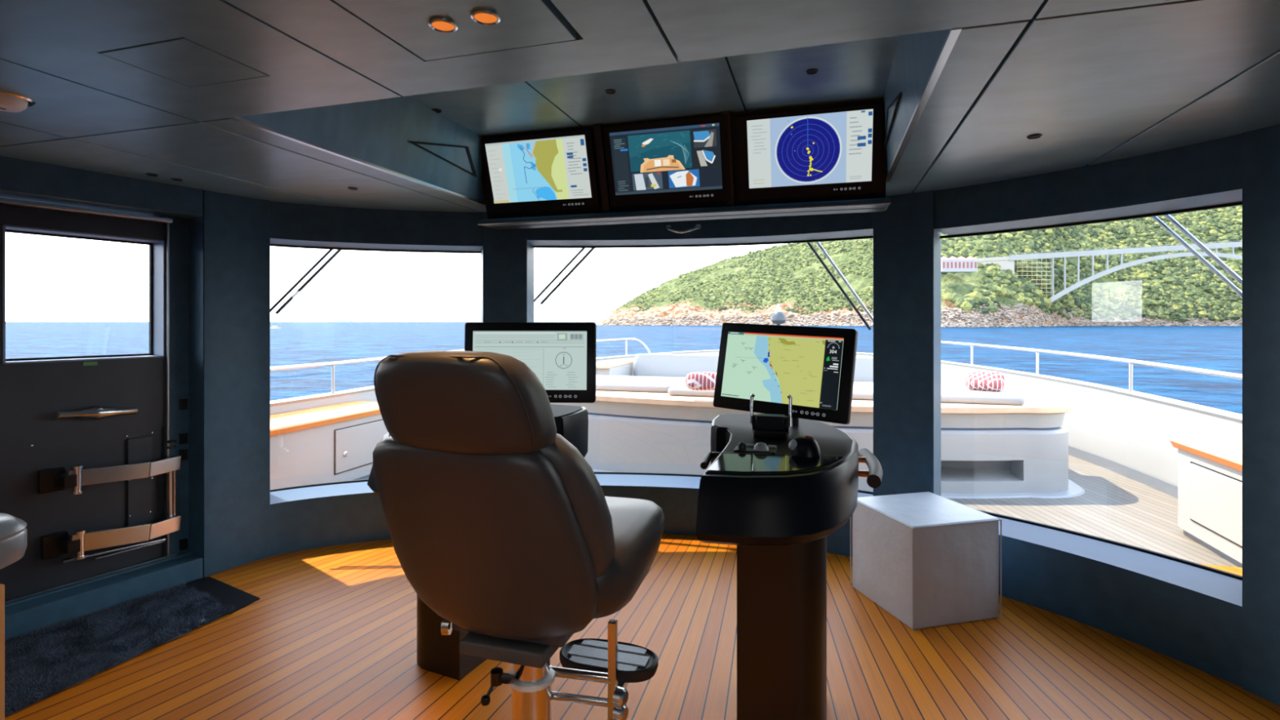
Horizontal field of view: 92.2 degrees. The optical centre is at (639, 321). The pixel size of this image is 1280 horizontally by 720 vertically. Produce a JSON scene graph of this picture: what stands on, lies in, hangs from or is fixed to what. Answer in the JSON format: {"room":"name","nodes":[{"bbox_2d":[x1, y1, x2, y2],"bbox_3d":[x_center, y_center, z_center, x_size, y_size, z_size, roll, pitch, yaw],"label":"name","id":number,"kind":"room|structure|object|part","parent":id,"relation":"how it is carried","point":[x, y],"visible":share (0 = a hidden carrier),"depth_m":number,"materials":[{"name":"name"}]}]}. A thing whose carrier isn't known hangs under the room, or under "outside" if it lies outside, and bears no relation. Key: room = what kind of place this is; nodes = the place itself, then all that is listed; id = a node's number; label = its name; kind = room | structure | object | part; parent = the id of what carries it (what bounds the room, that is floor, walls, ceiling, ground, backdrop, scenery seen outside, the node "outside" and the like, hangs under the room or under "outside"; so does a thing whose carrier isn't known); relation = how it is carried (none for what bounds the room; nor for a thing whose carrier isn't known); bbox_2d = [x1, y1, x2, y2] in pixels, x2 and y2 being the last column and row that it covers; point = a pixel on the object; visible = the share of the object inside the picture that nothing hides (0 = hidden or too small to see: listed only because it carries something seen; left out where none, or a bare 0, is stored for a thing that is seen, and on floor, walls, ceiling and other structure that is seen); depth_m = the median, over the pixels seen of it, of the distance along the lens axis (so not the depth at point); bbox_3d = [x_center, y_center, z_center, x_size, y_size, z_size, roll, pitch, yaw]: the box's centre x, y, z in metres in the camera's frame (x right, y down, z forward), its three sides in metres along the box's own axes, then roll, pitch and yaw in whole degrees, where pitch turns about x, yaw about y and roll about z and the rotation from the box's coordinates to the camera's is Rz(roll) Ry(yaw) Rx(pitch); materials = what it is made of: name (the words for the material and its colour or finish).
{"room":"control cabin","nodes":[
{"label":"control cabin","id":0,"kind":"room"},
{"bbox_2d":[0,155,203,577],"bbox_3d":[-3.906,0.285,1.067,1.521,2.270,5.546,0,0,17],"label":"door frame","id":1,"kind":"structure","parent":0,"point":[20,179],"depth_m":3.42,"materials":[{"name":"painted metal"}]},
{"bbox_2d":[0,197,202,640],"bbox_3d":[-2.912,0.427,2.914,0.667,1.985,1.394,0,0,17],"label":"door","id":2,"kind":"structure","parent":1,"relation":"in","point":[86,462],"depth_m":3.09,"materials":[{"name":"painted metal"},{"name":"glass"}]},
{"bbox_3d":[-2.780,0.212,3.116,0.004,0.018,0.056,0,0,30],"label":"label plate","id":3,"kind":"part","parent":2,"relation":"part of","materials":[{"name":"green"}]},
{"bbox_3d":[-2.742,0.461,3.114,0.068,0.068,0.315,0,0,30],"label":"handle","id":4,"kind":"part","parent":2,"relation":"part of","materials":[{"name":"silver metal"}]},
{"bbox_3d":[-2.672,0.769,3.105,0.024,0.102,0.334,0,0,30],"label":"hinge arm","id":5,"kind":"part","parent":2,"relation":"part of","materials":[{"name":"silver metal"}]},
{"bbox_3d":[-2.669,1.091,3.110,0.024,0.122,0.326,0,0,30],"label":"hinge arm","id":6,"kind":"part","parent":2,"relation":"part of","materials":[{"name":"silver metal"}]},
{"bbox_3d":[-2.564,1.108,3.320,0.028,0.083,0.163,0,0,19],"label":"arm","id":7,"kind":"part","parent":2,"relation":"part of","materials":[{"name":"silver metal"}]},
{"bbox_3d":[-2.564,0.778,3.320,0.027,0.078,0.159,0,0,19],"label":"arm","id":8,"kind":"part","parent":2,"relation":"part of","materials":[{"name":"silver metal"}]},
{"bbox_3d":[-2.598,0.365,3.391,0.012,1.850,0.012,0,0,17],"label":"edge rod","id":9,"kind":"part","parent":2,"relation":"part of","materials":[{"name":"silver metal"}]},
{"bbox_3d":[-2.571,0.933,3.381,0.024,0.263,0.037,0,0,17],"label":"link rod","id":10,"kind":"part","parent":2,"relation":"part of","materials":[{"name":"silver metal"}]},
{"bbox_3d":[-2.570,0.285,3.509,0.370,2.270,0.021,0,0,30],"label":"corner post","id":11,"kind":"part","parent":1,"relation":"part of","materials":[{"name":"paint"}]},
{"bbox_2d":[0,0,1279,212],"bbox_3d":[-1.248,-0.975,0.713,8.000,0.491,8.254,0,0,17],"label":"ceiling","id":12,"kind":"structure","parent":0,"point":[307,102],"depth_m":1.99,"materials":[{"name":"brushed metal"}]},
{"bbox_2d":[0,90,35,112],"bbox_3d":[-2.080,-0.712,2.007,0.160,0.036,0.160,0,0,17],"label":"ceiling light","id":13,"kind":"object","parent":12,"relation":"attached to","point":[9,102],"visible":1,"depth_m":2.00,"materials":[{"name":"white plastic"}]},
{"bbox_2d":[145,173,158,176],"bbox_3d":[-2.420,-0.733,3.055,0.053,0.018,0.053,0,0,17],"label":"recessed light","id":14,"kind":"object","parent":12,"relation":"in","point":[146,174],"visible":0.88,"depth_m":3.05,"materials":[{"name":"grey metal"}]},
{"bbox_2d":[170,177,182,181],"bbox_3d":[-2.374,-0.733,3.158,0.053,0.018,0.053,0,0,17],"label":"recessed light","id":15,"kind":"object","parent":12,"relation":"in","point":[171,179],"visible":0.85,"depth_m":3.15,"materials":[{"name":"grey metal"}]},
{"bbox_2d":[347,186,358,190],"bbox_3d":[-1.569,-0.733,3.366,0.053,0.018,0.053,0,0,17],"label":"recessed light","id":16,"kind":"object","parent":12,"relation":"in","point":[348,188],"visible":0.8,"depth_m":3.36,"materials":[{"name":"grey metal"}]},
{"bbox_2d":[431,108,442,112],"bbox_3d":[-1.058,-1.103,3.208,0.053,0.018,0.053,0,0,17],"label":"recessed light","id":17,"kind":"object","parent":12,"relation":"in","point":[437,110],"visible":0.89,"depth_m":3.20,"materials":[{"name":"grey metal"}]},
{"bbox_2d":[408,141,476,177],"bbox_3d":[-1.055,-0.936,3.376,0.042,0.141,0.647,0,0,17],"label":"ceiling vent","id":18,"kind":"object","parent":12,"relation":"in","point":[458,156],"visible":1,"depth_m":3.43,"materials":[{"name":"black"}]},
{"bbox_3d":[-1.054,-0.935,3.385,0.031,0.117,0.543,0,0,17],"label":"panel","id":19,"kind":"part","parent":18,"relation":"part of","materials":[{"name":"metal"}]},
{"bbox_2d":[333,0,575,60],"bbox_3d":[-0.510,-0.737,1.211,0.450,0.026,0.910,0,0,17],"label":"ceiling panel","id":20,"kind":"object","parent":12,"relation":"attached to","point":[522,23],"visible":0.94,"depth_m":1.50,"materials":[{"name":"brushed metal"}]},
{"bbox_2d":[428,17,457,32],"bbox_3d":[-0.479,-0.725,1.498,0.069,0.018,0.069,0,0,17],"label":"ceiling spotlight","id":21,"kind":"object","parent":20,"relation":"attached to","point":[442,24],"visible":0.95,"depth_m":1.49,"materials":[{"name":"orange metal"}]},
{"bbox_2d":[470,8,500,25],"bbox_3d":[-0.366,-0.725,1.459,0.069,0.018,0.069,0,0,17],"label":"ceiling spotlight","id":22,"kind":"object","parent":20,"relation":"attached to","point":[482,16],"visible":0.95,"depth_m":1.45,"materials":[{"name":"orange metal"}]},
{"bbox_2d":[604,88,615,93],"bbox_3d":[-0.141,-1.103,2.941,0.053,0.018,0.053,0,0,17],"label":"recessed light","id":23,"kind":"object","parent":12,"relation":"in","point":[608,91],"visible":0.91,"depth_m":2.94,"materials":[{"name":"grey metal"}]},
{"bbox_2d":[477,97,890,230],"bbox_3d":[0.152,-0.860,3.467,2.330,0.548,0.308,0,0,17],"label":"screen housing","id":24,"kind":"object","parent":12,"relation":"attached to","point":[733,209],"visible":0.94,"depth_m":3.42,"materials":[{"name":"painted metal"},{"name":"dark metal"},{"name":"brushed steel"}]},
{"bbox_2d":[480,128,600,213],"bbox_3d":[-0.585,-0.874,3.622,0.693,0.429,0.166,0,0,17],"label":"monitor","id":25,"kind":"object","parent":24,"relation":"attached to","point":[555,171],"visible":1,"depth_m":3.60,"materials":[{"name":"black plastic"}]},
{"bbox_2d":[602,114,731,207],"bbox_3d":[0.149,-0.876,3.403,0.697,0.435,0.168,0,0,17],"label":"monitor","id":26,"kind":"object","parent":24,"relation":"attached to","point":[681,161],"visible":1,"depth_m":3.38,"materials":[{"name":"black"}]},
{"bbox_3d":[0.134,-0.590,3.406,2.330,0.008,0.008,0,0,17],"label":"ledge trim","id":27,"kind":"part","parent":24,"relation":"part of","materials":[{"name":"silver metal"}]},
{"bbox_2d":[735,102,883,201],"bbox_3d":[0.868,-0.866,3.192,0.722,0.425,0.164,0,0,17],"label":"monitor","id":28,"kind":"object","parent":24,"relation":"attached to","point":[833,151],"visible":1,"depth_m":3.17,"materials":[{"name":"black"}]},
{"bbox_2d":[805,68,817,74],"bbox_3d":[0.756,-1.103,2.706,0.053,0.018,0.053,0,0,17],"label":"recessed light","id":29,"kind":"object","parent":12,"relation":"in","point":[812,71],"visible":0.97,"depth_m":2.70,"materials":[{"name":"grey metal"}]},
{"bbox_2d":[884,92,902,146],"bbox_3d":[1.117,-0.937,2.728,0.008,0.140,0.647,0,0,17],"label":"ceiling vent","id":30,"kind":"object","parent":12,"relation":"in","point":[894,104],"visible":0.94,"depth_m":2.78,"materials":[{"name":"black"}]},
{"bbox_3d":[1.121,-0.935,2.737,0.003,0.117,0.543,0,0,17],"label":"panel","id":31,"kind":"part","parent":30,"relation":"part of","materials":[{"name":"metal"}]},
{"bbox_2d":[1026,133,1042,139],"bbox_3d":[1.551,-0.733,2.423,0.053,0.018,0.053,0,0,17],"label":"recessed light","id":32,"kind":"object","parent":12,"relation":"in","point":[1035,135],"visible":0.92,"depth_m":2.42,"materials":[{"name":"grey metal"}]},
{"bbox_2d":[4,533,1279,719],"bbox_3d":[-1.213,1.445,0.831,7.600,0.050,7.900,0,0,17],"label":"floor","id":33,"kind":"structure","parent":0,"point":[331,633],"depth_m":2.54,"materials":[{"name":"brown wood"}]},
{"bbox_2d":[0,512,26,719],"bbox_3d":[-1.899,0.995,1.718,0.397,0.850,0.324,0,0,17],"label":"stool","id":34,"kind":"object","parent":33,"relation":"on","point":[13,531],"visible":1,"depth_m":1.75,"materials":[{"name":"grey leather"}]},
{"bbox_3d":[-1.946,0.639,1.750,0.290,0.140,0.290,0,0,17],"label":"seat","id":35,"kind":"part","parent":34,"relation":"part of","materials":[{"name":"grey leather"}]},
{"bbox_2d":[4,583,239,716],"bbox_3d":[-2.432,1.400,2.738,0.764,0.036,1.086,0,0,17],"label":"shaggy rug","id":36,"kind":"object","parent":33,"relation":"on","point":[64,655],"visible":0.99,"depth_m":2.70,"materials":[{"name":"blue carpet"}]},
{"bbox_2d":[186,576,259,613],"bbox_3d":[-2.215,1.417,3.211,0.566,0.006,0.297,0,0,17],"label":"door mat","id":37,"kind":"object","parent":33,"relation":"on","point":[228,594],"visible":0.82,"depth_m":3.21,"materials":[{"name":"black"}]},
{"bbox_2d":[367,404,588,680],"bbox_3d":[-0.748,0.848,2.673,0.709,1.145,1.016,0,0,25],"label":"console","id":38,"kind":"object","parent":33,"relation":"on","point":[437,653],"visible":0.04,"depth_m":2.50,"materials":[{"name":"black"}]},
{"bbox_3d":[-0.708,0.439,2.696,0.619,0.060,0.884,0,0,25],"label":"panel","id":39,"kind":"part","parent":38,"relation":"part of","materials":[{"name":"black"}]},
{"bbox_2d":[464,322,596,403],"bbox_3d":[-0.484,0.217,2.718,0.574,0.426,0.197,0,0,17],"label":"monitor","id":40,"kind":"object","parent":38,"relation":"on","point":[562,355],"visible":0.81,"depth_m":2.70,"materials":[{"name":"black"}]},
{"bbox_2d":[372,350,664,719],"bbox_3d":[-0.311,0.742,1.758,0.640,1.356,1.024,0,0,17],"label":"chair","id":41,"kind":"object","parent":33,"relation":"on","point":[497,522],"visible":1,"depth_m":1.48,"materials":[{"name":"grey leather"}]},
{"bbox_3d":[-0.542,0.850,1.723,0.024,0.048,0.048,0,0,0],"label":"adjust knob","id":42,"kind":"part","parent":41,"relation":"part of","materials":[{"name":"silver metal"}]},
{"bbox_3d":[-0.406,0.559,1.550,0.568,0.572,0.372,0,0,17],"label":"backrest","id":43,"kind":"part","parent":41,"relation":"part of","materials":[{"name":"grey leather"}]},
{"bbox_3d":[-0.356,0.966,1.661,0.074,0.127,0.200,0,0,11],"label":"clamp lever","id":44,"kind":"part","parent":41,"relation":"part of","materials":[{"name":"grey metal"}]},
{"bbox_2d":[539,433,615,577],"bbox_3d":[-0.372,0.486,1.614,0.604,0.468,0.348,0,0,17],"label":"armrest","id":45,"kind":"object","parent":41,"relation":"on","point":[577,540],"depth_m":1.47,"materials":[{"name":"grey leather"}]},
{"bbox_3d":[-0.047,1.083,1.779,0.044,0.093,0.128,0,0,17],"label":"clamp knob","id":46,"kind":"part","parent":41,"relation":"part of","materials":[{"name":"silver metal"}]},
{"bbox_3d":[-0.258,0.709,1.936,0.614,0.222,0.651,0,0,17],"label":"seat","id":47,"kind":"part","parent":41,"relation":"part of","materials":[{"name":"grey leather"}]},
{"bbox_2d":[695,393,883,719],"bbox_3d":[0.527,0.848,2.222,0.666,1.145,1.016,0,0,17],"label":"console","id":48,"kind":"object","parent":33,"relation":"on","point":[773,489],"visible":1,"depth_m":2.03,"materials":[{"name":"black plastic"}]},
{"bbox_3d":[0.293,0.537,2.389,0.094,0.033,0.187,0,0,17],"label":"handle","id":49,"kind":"part","parent":48,"relation":"part of","materials":[{"name":"metal"}]},
{"bbox_3d":[0.354,0.430,2.135,0.028,0.024,0.028,0,0,17],"label":"selector knob","id":50,"kind":"part","parent":48,"relation":"part of","materials":[{"name":"black plastic"}]},
{"bbox_3d":[0.431,0.335,2.359,0.019,0.120,0.024,0,0,17],"label":"throttle lever","id":51,"kind":"part","parent":48,"relation":"part of","materials":[{"name":"silver metal"}]},
{"bbox_3d":[0.398,0.444,2.125,0.140,0.008,0.075,0,0,17],"label":"trackball panel","id":52,"kind":"part","parent":48,"relation":"part of","materials":[{"name":"black plastic"}]},
{"bbox_3d":[0.497,0.439,2.271,0.548,0.060,0.884,0,0,17],"label":"panel","id":53,"kind":"part","parent":48,"relation":"part of","materials":[{"name":"black glass"}]},
{"bbox_2d":[712,322,857,426],"bbox_3d":[0.579,0.214,2.513,0.582,0.419,0.257,0,0,17],"label":"monitor","id":54,"kind":"object","parent":48,"relation":"on","point":[815,366],"visible":0.98,"depth_m":2.48,"materials":[{"name":"black"}]},
{"bbox_3d":[0.563,0.335,2.319,0.019,0.120,0.024,0,0,17],"label":"throttle lever","id":55,"kind":"part","parent":48,"relation":"part of","materials":[{"name":"silver metal"}]},
{"bbox_3d":[0.838,0.535,2.390,0.110,0.021,0.022,0,0,17],"label":"rail mount","id":56,"kind":"part","parent":48,"relation":"part of","materials":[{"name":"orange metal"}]},
{"bbox_3d":[0.772,0.535,2.170,0.110,0.021,0.022,0,0,17],"label":"rail mount","id":57,"kind":"part","parent":48,"relation":"part of","materials":[{"name":"orange metal"}]},
{"bbox_3d":[0.855,0.535,2.276,0.069,0.045,0.456,0,0,17],"label":"grab rail","id":58,"kind":"part","parent":48,"relation":"part of","materials":[{"name":"silver metal"}]},
{"bbox_2d":[849,491,1001,631],"bbox_3d":[1.428,1.177,3.124,0.681,0.486,0.681,0,0,17],"label":"box","id":59,"kind":"object","parent":33,"relation":"on","point":[927,559],"visible":0.98,"depth_m":2.92,"materials":[{"name":"white plastic"}]},
{"bbox_2d":[203,124,1279,706],"bbox_3d":[0.194,0.285,3.590,5.654,2.270,1.816,0,0,17],"label":"wall","id":60,"kind":"structure","parent":0,"point":[1224,627],"depth_m":3.48,"materials":[{"name":"paint"}]},
{"bbox_2d":[270,249,341,314],"bbox_3d":[-2.245,-0.340,4.209,0.371,0.586,0.391,0,0,17],"label":"windshield wiper","id":61,"kind":"object","parent":60,"relation":"in","point":[337,251],"depth_m":4.18,"materials":[{"name":"black metal"}]},
{"bbox_2d":[270,244,651,492],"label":"window","id":62,"kind":"structure","parent":60,"relation":"in","point":[271,245],"depth_m":5.59,"materials":[{"name":"metal"}]},
{"bbox_3d":[-1.823,0.527,7.772,1.666,0.455,8.793,0,0,17],"label":"handrail","id":63,"kind":"part","parent":62,"relation":"part of","materials":[{"name":"white metal"}]},
{"bbox_3d":[-2.103,0.476,7.912,0.670,0.353,8.945,0,0,27],"label":"rail","id":64,"kind":"part","parent":62,"relation":"part of","materials":[{"name":"silver metal"}]},
{"bbox_2d":[533,248,595,304],"bbox_3d":[-0.551,-0.382,4.581,0.501,0.516,0.178,0,0,17],"label":"windshield wiper","id":65,"kind":"object","parent":60,"relation":"in","point":[591,250],"depth_m":4.57,"materials":[{"name":"black metal"}]},
{"bbox_2d":[666,223,701,233],"bbox_3d":[0.282,-0.613,4.073,0.232,0.066,0.079,0,0,17],"label":"handle","id":66,"kind":"object","parent":60,"relation":"attached to","point":[698,226],"visible":1,"depth_m":4.05,"materials":[{"name":"silver metal"}]},
{"bbox_2d":[533,235,873,494],"bbox_3d":[0.396,0.280,4.291,2.371,1.664,0.307,0,0,17],"label":"window","id":67,"kind":"structure","parent":60,"relation":"in","point":[868,237],"depth_m":4.43,"materials":[{"name":"black metal"}]},
{"bbox_2d":[806,241,873,329],"bbox_3d":[1.314,-0.330,4.179,0.592,0.777,0.168,0,0,17],"label":"windshield wiper","id":68,"kind":"object","parent":60,"relation":"in","point":[819,244],"depth_m":4.14,"materials":[{"name":"black"}]},
{"bbox_2d":[940,201,1242,580],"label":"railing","id":69,"kind":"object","parent":60,"relation":"in","point":[1141,549],"depth_m":3.50,"materials":[{"name":"white metal"}]},
{"bbox_3d":[4.152,0.527,5.990,1.666,0.455,8.793,0,0,17],"label":"handrail","id":70,"kind":"part","parent":69,"relation":"part of","materials":[{"name":"white metal"}]},
{"bbox_2d":[1151,214,1242,297],"bbox_3d":[2.564,-0.372,2.885,0.374,0.570,0.394,0,0,17],"label":"windshield wiper","id":71,"kind":"object","parent":60,"relation":"in","point":[1169,217],"depth_m":2.83,"materials":[{"name":"silver metal"}]},
{"bbox_2d":[946,454,1238,567],"bbox_3d":[0.600,1.508,4.987,7.800,0.065,16.900,0,0,17],"label":"deck","id":72,"kind":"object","parent":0,"point":[1114,506],"visible":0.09,"depth_m":4.77,"materials":[{"name":"brown wood"}]},
{"bbox_2d":[270,400,388,489],"bbox_3d":[-3.054,1.147,5.024,0.675,0.655,2.685,0,0,17],"label":"locker","id":73,"kind":"object","parent":72,"relation":"on","point":[332,442],"visible":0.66,"depth_m":5.28,"materials":[{"name":"grey"}]},
{"bbox_3d":[-2.592,1.170,5.437,0.022,0.048,0.048,0,0,17],"label":"knob","id":74,"kind":"part","parent":73,"relation":"part of","materials":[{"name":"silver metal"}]},
{"bbox_3d":[-2.544,1.133,5.657,0.012,0.375,0.670,0,0,17],"label":"door","id":75,"kind":"part","parent":73,"relation":"part of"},
{"bbox_2d":[270,349,719,413],"bbox_3d":[-1.336,1.447,5.668,4.099,1.746,17.100,0,0,17],"label":"bulwark","id":76,"kind":"object","parent":72,"relation":"attached to","point":[366,393],"visible":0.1,"depth_m":6.19,"materials":[{"name":"white paint"}]},
{"bbox_2d":[771,303,786,324],"bbox_3d":[2.880,0.550,12.811,0.300,1.850,0.300,0,0,17],"label":"light","id":77,"kind":"object","parent":72,"relation":"on","point":[778,317],"visible":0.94,"depth_m":12.71,"materials":[{"name":"grey paint"}]},
{"bbox_2d":[550,359,1084,498],"bbox_3d":[1.327,1.008,6.935,5.820,0.935,3.150,0,0,17],"label":"seat","id":78,"kind":"object","parent":72,"relation":"on","point":[988,451],"visible":0.32,"depth_m":5.44,"materials":[{"name":"white fiberglass"},{"name":"fabric"}]},
{"bbox_3d":[-0.373,0.705,8.198,0.320,0.330,1.200,0,0,17],"label":"teak armrest","id":79,"kind":"part","parent":78,"relation":"part of","materials":[{"name":"white"}]},
{"bbox_2d":[595,374,685,392],"bbox_3d":[-0.311,0.681,6.886,1.570,0.073,0.980,0,0,17],"label":"sun pad","id":80,"kind":"object","parent":78,"relation":"on","point":[607,383],"visible":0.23,"depth_m":6.44,"materials":[{"name":"grey fabric"}]},
{"bbox_2d":[633,353,718,377],"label":"cushion","id":81,"kind":"object","parent":78,"relation":"on","point":[664,365],"depth_m":8.22,"materials":[{"name":"grey fabric"}]},
{"bbox_2d":[667,381,714,396],"bbox_3d":[1.177,0.681,6.327,1.560,0.073,1.200,0,0,17],"label":"sun pad","id":82,"kind":"object","parent":78,"relation":"on","point":[680,389],"visible":0.25,"depth_m":5.93,"materials":[{"name":"grey fabric"}]},
{"bbox_2d":[685,372,716,390],"bbox_3d":[0.593,0.553,5.706,0.336,0.171,0.156,0,0,17],"label":"throw pillow","id":83,"kind":"object","parent":82,"relation":"on","point":[694,380],"visible":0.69,"depth_m":5.66,"materials":[{"name":"red fabric"}]},
{"bbox_2d":[853,356,873,382],"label":"cushion","id":84,"kind":"object","parent":78,"relation":"on","point":[864,368],"depth_m":7.53,"materials":[{"name":"grey fabric"}]},
{"bbox_2d":[852,382,1025,404],"bbox_3d":[2.707,0.681,5.965,1.540,0.073,1.020,0,0,17],"label":"sun pad","id":85,"kind":"object","parent":78,"relation":"on","point":[953,393],"visible":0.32,"depth_m":5.46,"materials":[{"name":"grey fabric"}]},
{"bbox_2d":[964,369,1006,391],"bbox_3d":[3.238,0.557,5.776,0.331,0.199,0.268,0,0,17],"label":"throw pillow","id":86,"kind":"object","parent":85,"relation":"on","point":[977,380],"visible":0.98,"depth_m":5.71,"materials":[{"name":"red fabric"}]},
{"bbox_2d":[856,351,1242,498],"bbox_3d":[2.592,1.447,4.497,4.099,1.746,17.100,0,0,17],"label":"bulwark","id":87,"kind":"object","parent":72,"relation":"attached to","point":[1120,431],"visible":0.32,"depth_m":5.94,"materials":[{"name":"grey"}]},
{"bbox_2d":[1168,437,1242,567],"bbox_3d":[3.668,1.147,3.020,0.655,0.655,2.685,0,0,17],"label":"locker","id":88,"kind":"object","parent":72,"relation":"on","point":[1210,471],"visible":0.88,"depth_m":3.92,"materials":[{"name":"white painted fiberglass"},{"name":"teak trim"}]},
{"bbox_3d":[3.449,1.133,3.329,0.012,0.375,1.650,0,0,17],"label":"door","id":89,"kind":"part","parent":88,"relation":"part of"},
{"label":"outside","id":90,"kind":"structure","parent":0,"visible":0},
{"bbox_2d":[595,207,1242,327],"bbox_3d":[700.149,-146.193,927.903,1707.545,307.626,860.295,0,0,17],"label":"trees","id":91,"kind":"object","parent":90,"point":[962,283],"visible":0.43,"depth_m":894.57,"materials":[{"name":"green plant"}]},
{"bbox_2d":[612,204,1242,323],"bbox_3d":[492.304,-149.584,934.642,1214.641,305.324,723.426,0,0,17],"label":"hillside","id":92,"kind":"structure","parent":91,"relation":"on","point":[1095,298],"depth_m":835.87,"materials":[{"name":"green plant"}]},
{"bbox_2d":[941,256,977,272],"bbox_3d":[334.286,-60.682,650.000,39.023,17.000,22.111,0,0,17],"label":"building","id":93,"kind":"structure","parent":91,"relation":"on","point":[952,264],"depth_m":644.02,"materials":[{"name":"grey"}]},
{"bbox_2d":[975,240,1242,302],"bbox_3d":[594.109,-57.319,679.651,457.922,80.664,116.478,0,0,17],"label":"bridge","id":94,"kind":"structure","parent":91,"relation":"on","point":[1006,263],"depth_m":680.39,"materials":[{"name":"concrete"}]},
{"bbox_3d":[615.210,-85.853,673.469,408.542,23.597,0.477,0,0,3],"label":"parapet rail","id":95,"kind":"part","parent":94,"relation":"part of","materials":[{"name":"concrete"}]},
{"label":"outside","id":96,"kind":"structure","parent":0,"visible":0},
{"bbox_2d":[5,321,1242,414],"bbox_3d":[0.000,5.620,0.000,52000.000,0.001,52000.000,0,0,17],"label":"sea","id":97,"kind":"structure","parent":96,"point":[1214,348],"depth_m":148.59,"materials":[{"name":"liquid"}]},
{"bbox_2d":[270,325,281,328],"bbox_3d":[-285.274,4.470,480.556,10.225,2.700,4.763,0,0,17],"label":"motor boat","id":98,"kind":"object","parent":97,"relation":"on","point":[272,326],"visible":0.71,"depth_m":479.88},
{"bbox_2d":[320,317,352,322],"bbox_3d":[-2958.502,-17.880,5997.752,300.508,47.000,105.850,0,0,17],"label":"ship","id":99,"kind":"object","parent":97,"relation":"on","point":[325,319],"visible":1,"depth_m":5987.74,"materials":[{"name":"grey"}]},
{"bbox_2d":[595,302,1242,327],"bbox_3d":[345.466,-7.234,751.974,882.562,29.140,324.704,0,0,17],"label":"rocks","id":100,"kind":"object","parent":97,"relation":"on","point":[1206,322],"visible":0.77,"depth_m":780.07}
]}

